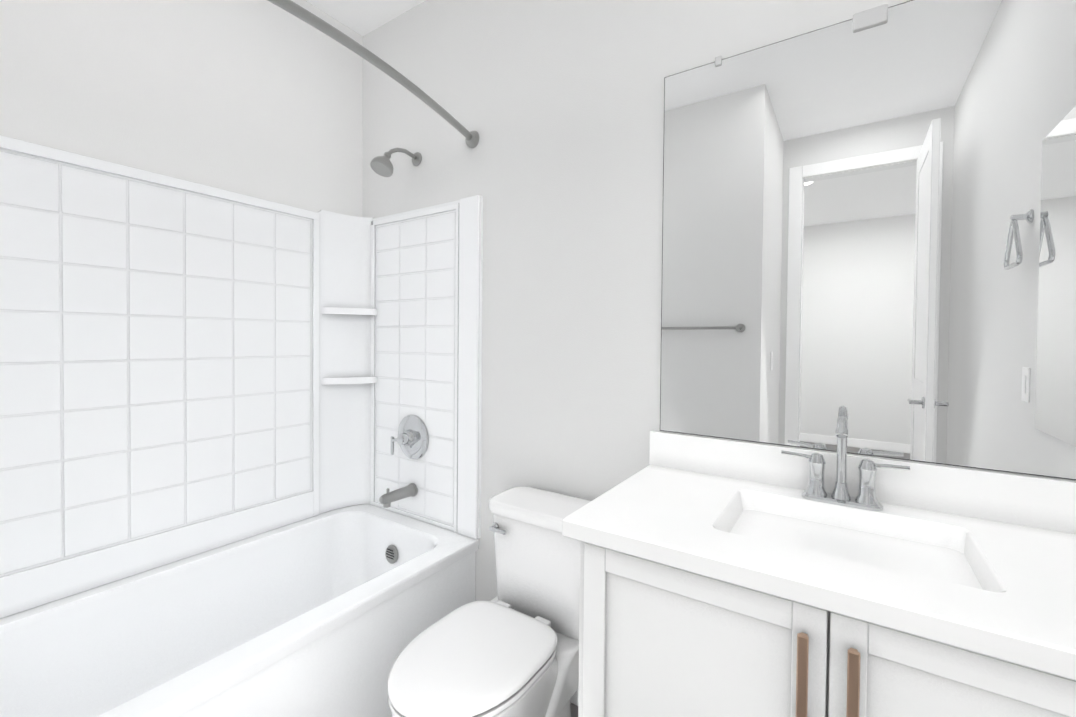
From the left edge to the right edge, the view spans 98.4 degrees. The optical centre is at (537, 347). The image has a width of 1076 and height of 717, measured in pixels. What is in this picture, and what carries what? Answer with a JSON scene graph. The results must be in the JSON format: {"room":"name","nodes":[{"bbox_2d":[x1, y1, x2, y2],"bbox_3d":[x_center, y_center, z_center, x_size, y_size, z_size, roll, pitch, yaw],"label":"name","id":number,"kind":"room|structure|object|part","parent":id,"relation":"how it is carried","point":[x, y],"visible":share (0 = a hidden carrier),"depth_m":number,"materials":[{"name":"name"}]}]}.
{"room":"bathroom","nodes":[
{"label":"bathroom","id":0,"kind":"room"},
{"bbox_2d":[0,0,362,216],"bbox_3d":[-1.304,-0.137,1.715,0.100,2.740,1.630,1,1,34],"label":"wall","id":1,"kind":"structure","parent":0,"point":[262,99],"depth_m":1.69,"materials":[{"name":"paint"}]},
{"bbox_2d":[0,135,482,617],"bbox_3d":[-0.971,0.084,1.435,0.772,1.366,1.530,1,1,34],"label":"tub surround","id":2,"kind":"structure","parent":1,"relation":"attached to","point":[159,370],"depth_m":1.66,"materials":[{"name":"tile"}]},
{"bbox_2d":[318,210,376,513],"bbox_3d":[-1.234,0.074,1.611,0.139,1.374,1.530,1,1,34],"label":"shelf","id":3,"kind":"object","parent":2,"relation":"attached to","point":[346,312],"visible":1,"depth_m":2.17,"materials":[{"name":"plastic"}]},
{"bbox_2d":[379,483,417,507],"bbox_3d":[-0.603,0.632,1.993,0.060,0.074,0.170,1,1,34],"label":"tub spout","id":4,"kind":"object","parent":2,"relation":"attached to","point":[388,497],"visible":1,"depth_m":1.97,"materials":[{"name":"silver metal"}]},
{"bbox_2d":[391,415,428,458],"bbox_3d":[-0.575,0.399,2.029,0.196,0.196,0.074,1,1,34],"label":"tub valve","id":5,"kind":"object","parent":2,"relation":"attached to","point":[412,439],"visible":1,"depth_m":2.03,"materials":[{"name":"silver metal"}]},
{"bbox_2d":[306,0,425,35],"bbox_3d":[-0.755,-1.487,-1.056,4.050,0.060,5.600,1,1,34],"label":"ceiling","id":6,"kind":"structure","parent":0,"point":[362,17],"depth_m":2.08,"materials":[{"name":"paint"}]},
{"bbox_2d":[571,703,577,716],"bbox_3d":[-0.779,1.312,-1.010,4.050,0.060,5.600,1,1,34],"label":"floor","id":7,"kind":"structure","parent":0,"point":[574,709],"depth_m":1.59,"materials":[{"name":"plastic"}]},
{"bbox_2d":[0,504,478,716],"bbox_3d":[-0.977,1.004,1.448,0.773,0.472,1.524,1,1,34],"label":"bathtub","id":8,"kind":"object","parent":7,"relation":"on","point":[334,613],"visible":0.92,"depth_m":1.49,"materials":[{"name":"ceramic"}]},
{"bbox_2d":[387,486,590,716],"bbox_3d":[-0.092,0.883,1.341,0.420,0.734,0.722,1,1,34],"label":"toilet","id":9,"kind":"object","parent":7,"relation":"on","point":[511,649],"visible":0.9,"depth_m":1.34,"materials":[{"name":"ceramic"}]},
{"bbox_3d":[-0.176,0.835,1.252,0.358,0.046,0.482,1,1,34],"label":"seat","id":10,"kind":"part","parent":9,"relation":"part of","materials":[{"name":"plastic"}]},
{"bbox_3d":[-0.128,0.599,1.522,0.072,0.028,0.026,1,1,34],"label":"lever","id":11,"kind":"part","parent":9,"relation":"part of","materials":[{"name":"silver metal"}]},
{"bbox_3d":[0.042,0.695,1.534,0.420,0.362,0.218,1,1,34],"label":"tank","id":12,"kind":"part","parent":9,"relation":"part of","materials":[{"name":"ceramic"}]},
{"bbox_2d":[562,416,1075,716],"bbox_3d":[0.626,0.713,0.950,1.029,1.099,0.563,1,1,34],"label":"bathroom vanity","id":13,"kind":"object","parent":7,"relation":"on","point":[719,577],"visible":1,"depth_m":0.89,"materials":[{"name":"paint"}]},
{"bbox_2d":[781,416,909,510],"bbox_3d":[0.718,0.269,1.097,0.259,0.213,0.117,1,1,34],"label":"faucet","id":14,"kind":"object","parent":13,"relation":"on","point":[815,496],"depth_m":1.11,"materials":[{"name":"silver metal"}]},
{"bbox_2d":[362,0,1075,600],"bbox_3d":[0.248,-0.122,1.597,2.610,2.740,0.100,1,1,34],"label":"wall","id":15,"kind":"structure","parent":0,"point":[556,106],"depth_m":1.65,"materials":[{"name":"paint"}]},
{"bbox_2d":[267,0,478,147],"bbox_3d":[-0.640,-0.828,1.203,0.176,0.068,1.547,1,1,34],"label":"curtain rod","id":16,"kind":"object","parent":15,"relation":"attached to","point":[337,35],"visible":1,"depth_m":1.32,"materials":[{"name":"silver metal"}]},
{"bbox_2d":[370,147,421,176],"bbox_3d":[-0.599,-0.784,1.959,0.092,0.152,0.233,1,1,34],"label":"shower head","id":17,"kind":"object","parent":15,"relation":"attached to","point":[381,166],"visible":1,"depth_m":1.91},
{"bbox_2d":[570,689,577,705],"bbox_3d":[0.076,1.194,1.658,0.700,0.105,0.013,1,1,34],"label":"baseboard","id":18,"kind":"structure","parent":15,"relation":"attached to","point":[574,699],"depth_m":1.61,"materials":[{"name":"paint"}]},
{"bbox_2d":[660,0,1075,479],"bbox_3d":[0.797,-0.284,1.159,0.995,1.104,0.012,1,1,34],"label":"vanity mirror","id":19,"kind":"object","parent":15,"relation":"attached to","point":[869,226],"visible":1,"depth_m":1.13,"materials":[{"name":"clear glass"}]}
]}

